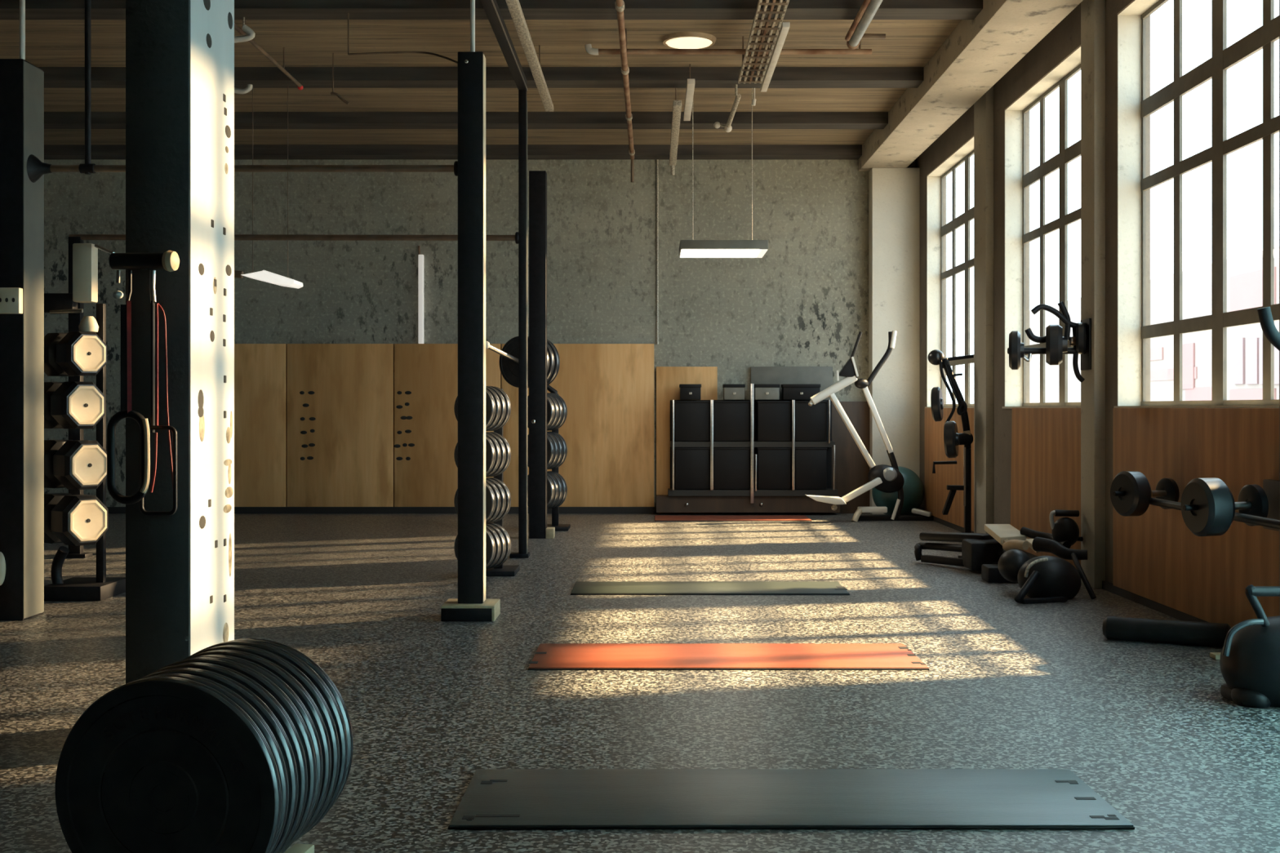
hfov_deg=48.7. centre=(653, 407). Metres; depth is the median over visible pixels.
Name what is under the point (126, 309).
strap
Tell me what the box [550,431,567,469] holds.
weight plate
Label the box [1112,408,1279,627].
plywood panel
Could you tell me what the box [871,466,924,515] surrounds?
exercise ball
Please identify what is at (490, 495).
weight plate
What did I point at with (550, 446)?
weight plate
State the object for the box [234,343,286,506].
plywood panel
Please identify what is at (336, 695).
weight plate
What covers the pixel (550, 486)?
weight plate
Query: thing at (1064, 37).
wall
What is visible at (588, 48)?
pipe
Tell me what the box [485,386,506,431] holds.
weight plate
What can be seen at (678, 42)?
diffuser
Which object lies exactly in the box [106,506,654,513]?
baseboard
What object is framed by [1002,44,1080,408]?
window
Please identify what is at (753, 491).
shelf
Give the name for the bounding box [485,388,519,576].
tree
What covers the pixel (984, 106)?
column
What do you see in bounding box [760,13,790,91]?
tube light
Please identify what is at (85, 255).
stand
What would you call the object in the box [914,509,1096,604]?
exercise equipment
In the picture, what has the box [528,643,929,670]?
exercise mat
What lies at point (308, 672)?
weight plate
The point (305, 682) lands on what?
weight plate
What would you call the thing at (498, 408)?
weight plate
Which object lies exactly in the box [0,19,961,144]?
ceiling
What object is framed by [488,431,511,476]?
weight plate
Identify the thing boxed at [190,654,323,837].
weight plate
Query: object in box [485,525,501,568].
weight plate
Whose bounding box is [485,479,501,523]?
weight plate
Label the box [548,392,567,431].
weight plate
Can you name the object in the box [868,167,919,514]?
column
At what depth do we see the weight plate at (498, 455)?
9.32 m
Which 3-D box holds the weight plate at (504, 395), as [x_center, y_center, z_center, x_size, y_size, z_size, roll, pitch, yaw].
[-1.092,0.004,9.507,0.302,0.302,0.046,0,0,25]
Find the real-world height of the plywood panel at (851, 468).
1.190 m
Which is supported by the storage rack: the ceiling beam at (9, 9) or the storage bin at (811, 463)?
the storage bin at (811, 463)
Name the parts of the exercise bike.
housing trim, handle stem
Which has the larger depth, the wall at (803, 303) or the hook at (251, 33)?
the wall at (803, 303)
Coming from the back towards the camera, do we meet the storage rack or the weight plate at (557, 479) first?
the storage rack
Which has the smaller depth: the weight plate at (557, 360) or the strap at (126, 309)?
the strap at (126, 309)
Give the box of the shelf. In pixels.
[667,440,837,496]
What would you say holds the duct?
hanging from the ceiling
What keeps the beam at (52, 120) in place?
attached to the ceiling
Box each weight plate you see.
[54,676,281,852]
[140,667,298,852]
[145,662,307,852]
[146,673,288,852]
[152,657,316,852]
[182,649,331,843]
[183,644,339,840]
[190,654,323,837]
[194,640,347,835]
[228,638,353,809]
[453,389,495,427]
[453,435,495,475]
[453,482,495,521]
[453,528,495,567]
[485,386,501,430]
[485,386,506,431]
[485,431,506,477]
[485,432,501,476]
[485,478,506,523]
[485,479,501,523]
[485,523,506,568]
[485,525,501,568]
[486,477,511,522]
[487,522,511,567]
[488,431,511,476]
[490,386,511,431]
[498,355,518,387]
[502,336,518,358]
[527,336,528,386]
[527,336,549,387]
[527,395,555,427]
[527,434,555,466]
[527,474,555,506]
[546,339,559,385]
[546,342,554,381]
[546,392,563,431]
[546,393,559,430]
[546,431,563,469]
[546,432,559,469]
[546,471,563,509]
[546,472,559,509]
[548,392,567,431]
[548,471,567,508]
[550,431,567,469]
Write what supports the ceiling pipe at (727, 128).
attached to the ceiling
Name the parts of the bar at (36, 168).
hanger rod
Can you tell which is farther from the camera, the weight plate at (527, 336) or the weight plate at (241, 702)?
the weight plate at (527, 336)
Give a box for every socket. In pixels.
[234,270,243,278]
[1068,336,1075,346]
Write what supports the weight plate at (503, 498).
on the tree at (501, 571)
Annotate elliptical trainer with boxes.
[805,330,933,521]
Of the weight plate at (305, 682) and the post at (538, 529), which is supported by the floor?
the post at (538, 529)
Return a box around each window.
[924,135,973,408]
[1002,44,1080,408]
[1114,0,1279,408]
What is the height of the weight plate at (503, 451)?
0.302 m
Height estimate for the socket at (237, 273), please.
0.068 m
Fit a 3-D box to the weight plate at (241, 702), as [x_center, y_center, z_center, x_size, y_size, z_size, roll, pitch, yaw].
[-0.913,0.732,2.720,0.442,0.442,0.054,0,0,9]
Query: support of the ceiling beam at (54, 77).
attached to the ceiling
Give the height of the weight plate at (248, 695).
0.445 m
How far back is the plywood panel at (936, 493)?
13.55 m
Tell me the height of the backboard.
0.370 m
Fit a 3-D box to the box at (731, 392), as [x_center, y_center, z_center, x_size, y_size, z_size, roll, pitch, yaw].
[0.848,-0.167,14.847,0.227,0.163,0.217,0,0,0]
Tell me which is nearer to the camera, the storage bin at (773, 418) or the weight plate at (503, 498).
the weight plate at (503, 498)
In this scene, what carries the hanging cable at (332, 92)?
hanging from the ceiling
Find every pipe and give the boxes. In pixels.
[234,19,302,89]
[585,28,871,54]
[614,0,635,182]
[714,84,741,132]
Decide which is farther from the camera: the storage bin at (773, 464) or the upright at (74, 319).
the storage bin at (773, 464)
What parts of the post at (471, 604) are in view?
hanger rod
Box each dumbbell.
[44,331,106,376]
[44,381,105,429]
[44,440,106,489]
[44,493,108,546]
[1110,471,1179,515]
[1181,477,1268,536]
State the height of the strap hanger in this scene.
0.068 m
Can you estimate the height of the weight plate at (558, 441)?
0.347 m
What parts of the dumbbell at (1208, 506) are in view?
handle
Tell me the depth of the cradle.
3.00 m
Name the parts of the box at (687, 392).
lid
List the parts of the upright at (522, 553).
plate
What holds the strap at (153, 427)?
hanging from the strap hanger
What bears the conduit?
attached to the wall at (803, 303)
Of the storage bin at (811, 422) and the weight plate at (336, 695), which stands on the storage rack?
the storage bin at (811, 422)
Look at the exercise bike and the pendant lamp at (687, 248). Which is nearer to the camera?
the exercise bike
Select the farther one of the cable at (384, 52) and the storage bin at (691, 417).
the storage bin at (691, 417)
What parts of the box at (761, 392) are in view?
lid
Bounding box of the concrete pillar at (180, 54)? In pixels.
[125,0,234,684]
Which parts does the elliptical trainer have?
foot plate, arm, leg, pedal arm, fork trim, rail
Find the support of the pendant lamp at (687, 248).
hanging from the ceiling
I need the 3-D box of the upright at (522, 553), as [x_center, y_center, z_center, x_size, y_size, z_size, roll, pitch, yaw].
[-1.000,-0.630,10.625,0.140,3.500,0.150,0,0,0]
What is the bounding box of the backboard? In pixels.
[751,366,832,399]
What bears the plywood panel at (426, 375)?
attached to the wall at (803, 303)
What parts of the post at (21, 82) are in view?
hanger rod, plate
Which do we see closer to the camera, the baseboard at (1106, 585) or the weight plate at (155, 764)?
the weight plate at (155, 764)
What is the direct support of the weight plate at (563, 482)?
on the tree at (558, 527)
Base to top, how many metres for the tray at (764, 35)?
0.236 m
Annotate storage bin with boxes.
[674,400,710,440]
[674,447,710,489]
[713,400,750,440]
[713,447,750,489]
[755,400,791,440]
[755,447,791,489]
[795,400,826,440]
[795,447,826,489]
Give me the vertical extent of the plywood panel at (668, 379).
1.560 m
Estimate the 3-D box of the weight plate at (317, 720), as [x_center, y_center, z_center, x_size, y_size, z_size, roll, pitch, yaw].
[-0.880,0.723,2.926,0.445,0.445,0.054,0,0,9]
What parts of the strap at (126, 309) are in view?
carabiner cord, handle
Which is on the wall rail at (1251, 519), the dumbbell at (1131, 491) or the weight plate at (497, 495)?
the dumbbell at (1131, 491)
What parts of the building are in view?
pink panel, pink panel, pink panel, pink panel, pink panel, pink panel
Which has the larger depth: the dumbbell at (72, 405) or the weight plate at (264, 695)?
the dumbbell at (72, 405)
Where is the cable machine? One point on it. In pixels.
(953, 439)
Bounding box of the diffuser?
[665,36,712,48]
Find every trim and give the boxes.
[44,144,862,159]
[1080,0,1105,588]
[1279,0,1279,615]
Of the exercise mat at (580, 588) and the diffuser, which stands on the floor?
the exercise mat at (580, 588)
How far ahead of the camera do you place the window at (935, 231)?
14.43 m
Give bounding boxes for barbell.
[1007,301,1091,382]
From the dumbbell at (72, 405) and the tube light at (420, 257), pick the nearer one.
the dumbbell at (72, 405)
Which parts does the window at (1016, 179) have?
sill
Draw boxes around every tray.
[505,0,553,111]
[737,0,789,83]
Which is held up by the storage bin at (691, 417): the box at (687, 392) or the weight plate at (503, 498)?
the box at (687, 392)
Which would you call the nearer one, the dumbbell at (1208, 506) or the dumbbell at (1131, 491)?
the dumbbell at (1208, 506)
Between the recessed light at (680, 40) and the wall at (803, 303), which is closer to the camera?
the recessed light at (680, 40)
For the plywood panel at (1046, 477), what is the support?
attached to the wall at (1064, 37)
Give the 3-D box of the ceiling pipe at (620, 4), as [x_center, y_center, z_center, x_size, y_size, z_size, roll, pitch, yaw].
[-0.210,-2.526,9.686,0.060,0.468,9.372,0,0,0]
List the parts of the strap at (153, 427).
handle, red cord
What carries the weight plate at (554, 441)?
on the tree at (558, 527)
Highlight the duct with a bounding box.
[844,0,885,49]
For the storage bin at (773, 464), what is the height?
0.435 m
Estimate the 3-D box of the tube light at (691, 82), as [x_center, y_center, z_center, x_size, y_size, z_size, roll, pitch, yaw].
[0.296,-2.639,11.707,0.060,0.241,1.414,0,0,0]
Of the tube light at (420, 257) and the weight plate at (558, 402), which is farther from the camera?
the tube light at (420, 257)
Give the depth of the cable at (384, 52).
9.49 m
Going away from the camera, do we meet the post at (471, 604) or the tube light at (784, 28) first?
the post at (471, 604)
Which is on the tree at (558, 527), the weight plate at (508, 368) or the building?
the weight plate at (508, 368)
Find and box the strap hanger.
[108,250,179,271]
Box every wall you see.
[44,159,915,512]
[915,0,1150,583]
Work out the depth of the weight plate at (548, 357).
12.75 m
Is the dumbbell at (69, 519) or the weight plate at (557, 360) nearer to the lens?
the dumbbell at (69, 519)
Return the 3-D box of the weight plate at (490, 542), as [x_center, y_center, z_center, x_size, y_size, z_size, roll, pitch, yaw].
[-1.175,0.923,9.327,0.302,0.302,0.046,0,0,25]
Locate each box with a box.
[679,384,701,399]
[722,384,745,399]
[753,384,780,399]
[781,384,820,399]
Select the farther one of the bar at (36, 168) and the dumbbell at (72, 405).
the dumbbell at (72, 405)
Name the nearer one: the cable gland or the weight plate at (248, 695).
the weight plate at (248, 695)
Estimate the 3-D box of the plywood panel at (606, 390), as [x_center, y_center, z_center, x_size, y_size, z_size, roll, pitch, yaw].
[-0.799,0.218,15.054,1.620,1.803,0.048,0,0,0]
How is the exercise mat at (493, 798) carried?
on the floor
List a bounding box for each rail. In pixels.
[480,0,528,91]
[1148,497,1279,529]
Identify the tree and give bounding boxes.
[485,341,570,531]
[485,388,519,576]
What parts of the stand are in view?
arm, knob, stay rod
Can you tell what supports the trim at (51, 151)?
attached to the wall at (803, 303)
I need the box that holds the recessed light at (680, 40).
[661,31,716,48]
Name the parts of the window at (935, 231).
sill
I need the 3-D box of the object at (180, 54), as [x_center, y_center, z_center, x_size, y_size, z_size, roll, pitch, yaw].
[-1.609,-0.820,4.840,0.215,3.880,0.481,0,0,0]
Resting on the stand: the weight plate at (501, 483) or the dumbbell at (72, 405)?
the dumbbell at (72, 405)
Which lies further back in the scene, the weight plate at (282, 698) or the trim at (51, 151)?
the trim at (51, 151)
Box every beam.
[0,0,982,19]
[38,66,924,88]
[44,111,888,128]
[858,0,1083,171]
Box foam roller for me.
[1102,616,1231,647]
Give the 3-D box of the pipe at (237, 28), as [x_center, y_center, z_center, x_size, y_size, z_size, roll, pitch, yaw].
[-2.824,-2.653,10.326,0.044,0.214,2.053,0,0,0]
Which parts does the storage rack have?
divider post, divider post, panel, divider post, divider post, divider post, divider post, divider post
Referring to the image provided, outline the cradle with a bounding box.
[284,844,314,852]
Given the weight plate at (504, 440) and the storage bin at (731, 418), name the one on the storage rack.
the storage bin at (731, 418)
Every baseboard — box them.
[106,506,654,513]
[918,514,1208,622]
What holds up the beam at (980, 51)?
attached to the wall at (803, 303)
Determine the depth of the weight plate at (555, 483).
12.81 m
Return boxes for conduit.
[656,159,658,344]
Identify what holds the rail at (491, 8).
hanging from the ceiling
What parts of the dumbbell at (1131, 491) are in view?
handle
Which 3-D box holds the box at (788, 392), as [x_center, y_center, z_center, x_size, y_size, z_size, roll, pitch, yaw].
[1.549,-0.167,14.847,0.396,0.163,0.217,0,0,0]
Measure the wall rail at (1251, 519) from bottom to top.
0.073 m
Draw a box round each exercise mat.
[448,768,1134,829]
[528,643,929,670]
[570,581,849,595]
[654,515,812,521]
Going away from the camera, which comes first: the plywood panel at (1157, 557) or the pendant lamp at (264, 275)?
the plywood panel at (1157, 557)
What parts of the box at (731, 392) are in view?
lid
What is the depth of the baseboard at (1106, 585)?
8.12 m
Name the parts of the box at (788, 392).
lid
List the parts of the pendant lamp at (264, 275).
lamp shade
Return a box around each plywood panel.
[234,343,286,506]
[287,343,394,506]
[394,343,501,506]
[501,343,653,506]
[656,366,717,513]
[717,401,870,513]
[924,408,973,531]
[1010,408,1080,568]
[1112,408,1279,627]
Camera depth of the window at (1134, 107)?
7.91 m
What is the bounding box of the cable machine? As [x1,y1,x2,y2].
[927,349,973,533]
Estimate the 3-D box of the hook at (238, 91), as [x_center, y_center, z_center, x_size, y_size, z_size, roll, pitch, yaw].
[-3.373,-2.668,11.600,0.178,0.185,0.043,0,0,0]
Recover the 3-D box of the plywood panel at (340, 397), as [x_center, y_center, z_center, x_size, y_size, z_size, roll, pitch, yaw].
[-3.325,0.218,15.051,1.128,1.803,0.054,0,0,0]
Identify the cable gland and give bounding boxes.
[751,88,755,106]
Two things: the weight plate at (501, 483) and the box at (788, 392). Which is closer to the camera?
the weight plate at (501, 483)
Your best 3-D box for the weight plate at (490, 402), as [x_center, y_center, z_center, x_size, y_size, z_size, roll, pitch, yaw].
[-1.175,0.004,9.327,0.302,0.302,0.046,0,0,25]
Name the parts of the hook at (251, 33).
stem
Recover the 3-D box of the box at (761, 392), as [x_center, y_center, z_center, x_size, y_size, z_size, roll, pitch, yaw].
[1.190,-0.167,14.847,0.266,0.163,0.217,0,0,0]
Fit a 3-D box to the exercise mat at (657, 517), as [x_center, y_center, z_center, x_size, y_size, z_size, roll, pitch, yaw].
[0.793,1.114,14.290,1.554,0.012,0.620,0,0,0]
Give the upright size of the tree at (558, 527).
1.706 m
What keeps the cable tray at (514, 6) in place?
hanging from the ceiling
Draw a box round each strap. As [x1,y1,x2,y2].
[106,270,150,504]
[139,270,177,515]
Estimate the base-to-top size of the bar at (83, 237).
0.090 m
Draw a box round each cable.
[330,53,349,104]
[347,13,457,63]
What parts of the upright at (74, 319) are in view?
plate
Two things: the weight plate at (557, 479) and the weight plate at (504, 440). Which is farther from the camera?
the weight plate at (557, 479)
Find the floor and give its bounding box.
[0,512,1279,852]
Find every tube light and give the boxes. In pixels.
[417,245,423,343]
[669,88,681,175]
[683,63,694,120]
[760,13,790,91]
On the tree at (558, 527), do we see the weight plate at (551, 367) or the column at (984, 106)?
the weight plate at (551, 367)
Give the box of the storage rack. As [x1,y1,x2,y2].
[656,383,839,512]
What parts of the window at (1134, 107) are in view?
sill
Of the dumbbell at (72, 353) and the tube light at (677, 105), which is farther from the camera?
the tube light at (677, 105)
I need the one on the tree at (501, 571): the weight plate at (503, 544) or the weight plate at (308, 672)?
the weight plate at (503, 544)
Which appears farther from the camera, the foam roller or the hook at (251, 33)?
the hook at (251, 33)
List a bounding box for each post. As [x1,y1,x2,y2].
[0,0,44,620]
[440,0,500,621]
[528,170,555,538]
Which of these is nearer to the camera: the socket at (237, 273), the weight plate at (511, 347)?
the socket at (237, 273)
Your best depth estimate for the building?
38.72 m
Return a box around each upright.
[66,236,92,558]
[509,89,529,558]
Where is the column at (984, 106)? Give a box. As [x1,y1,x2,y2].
[973,85,993,533]
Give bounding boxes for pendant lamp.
[234,85,302,288]
[679,88,768,257]
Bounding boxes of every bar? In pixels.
[26,0,457,182]
[68,231,518,244]
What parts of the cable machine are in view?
peg arm, leg, seat arm, lever, post trim, post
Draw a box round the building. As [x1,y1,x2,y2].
[1029,246,1279,403]
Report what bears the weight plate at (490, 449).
on the tree at (501, 571)
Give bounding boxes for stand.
[44,243,125,600]
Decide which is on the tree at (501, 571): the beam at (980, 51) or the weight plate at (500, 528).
the weight plate at (500, 528)
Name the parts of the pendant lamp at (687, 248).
light panel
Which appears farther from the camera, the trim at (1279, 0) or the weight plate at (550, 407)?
the weight plate at (550, 407)
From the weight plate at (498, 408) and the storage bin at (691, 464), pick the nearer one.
the weight plate at (498, 408)
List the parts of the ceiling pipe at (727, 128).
stem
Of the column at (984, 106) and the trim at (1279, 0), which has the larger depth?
the column at (984, 106)
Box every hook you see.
[234,17,254,42]
[234,84,253,93]
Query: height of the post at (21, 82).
3.880 m
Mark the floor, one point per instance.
(430, 702)
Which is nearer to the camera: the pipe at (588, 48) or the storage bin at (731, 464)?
the pipe at (588, 48)
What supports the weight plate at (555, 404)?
on the tree at (558, 527)
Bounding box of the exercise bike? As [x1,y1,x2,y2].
[1219,306,1279,708]
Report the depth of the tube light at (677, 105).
12.58 m
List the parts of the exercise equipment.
rail, frame, trim, handle stem, arm, leg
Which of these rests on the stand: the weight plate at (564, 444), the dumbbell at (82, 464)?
the dumbbell at (82, 464)

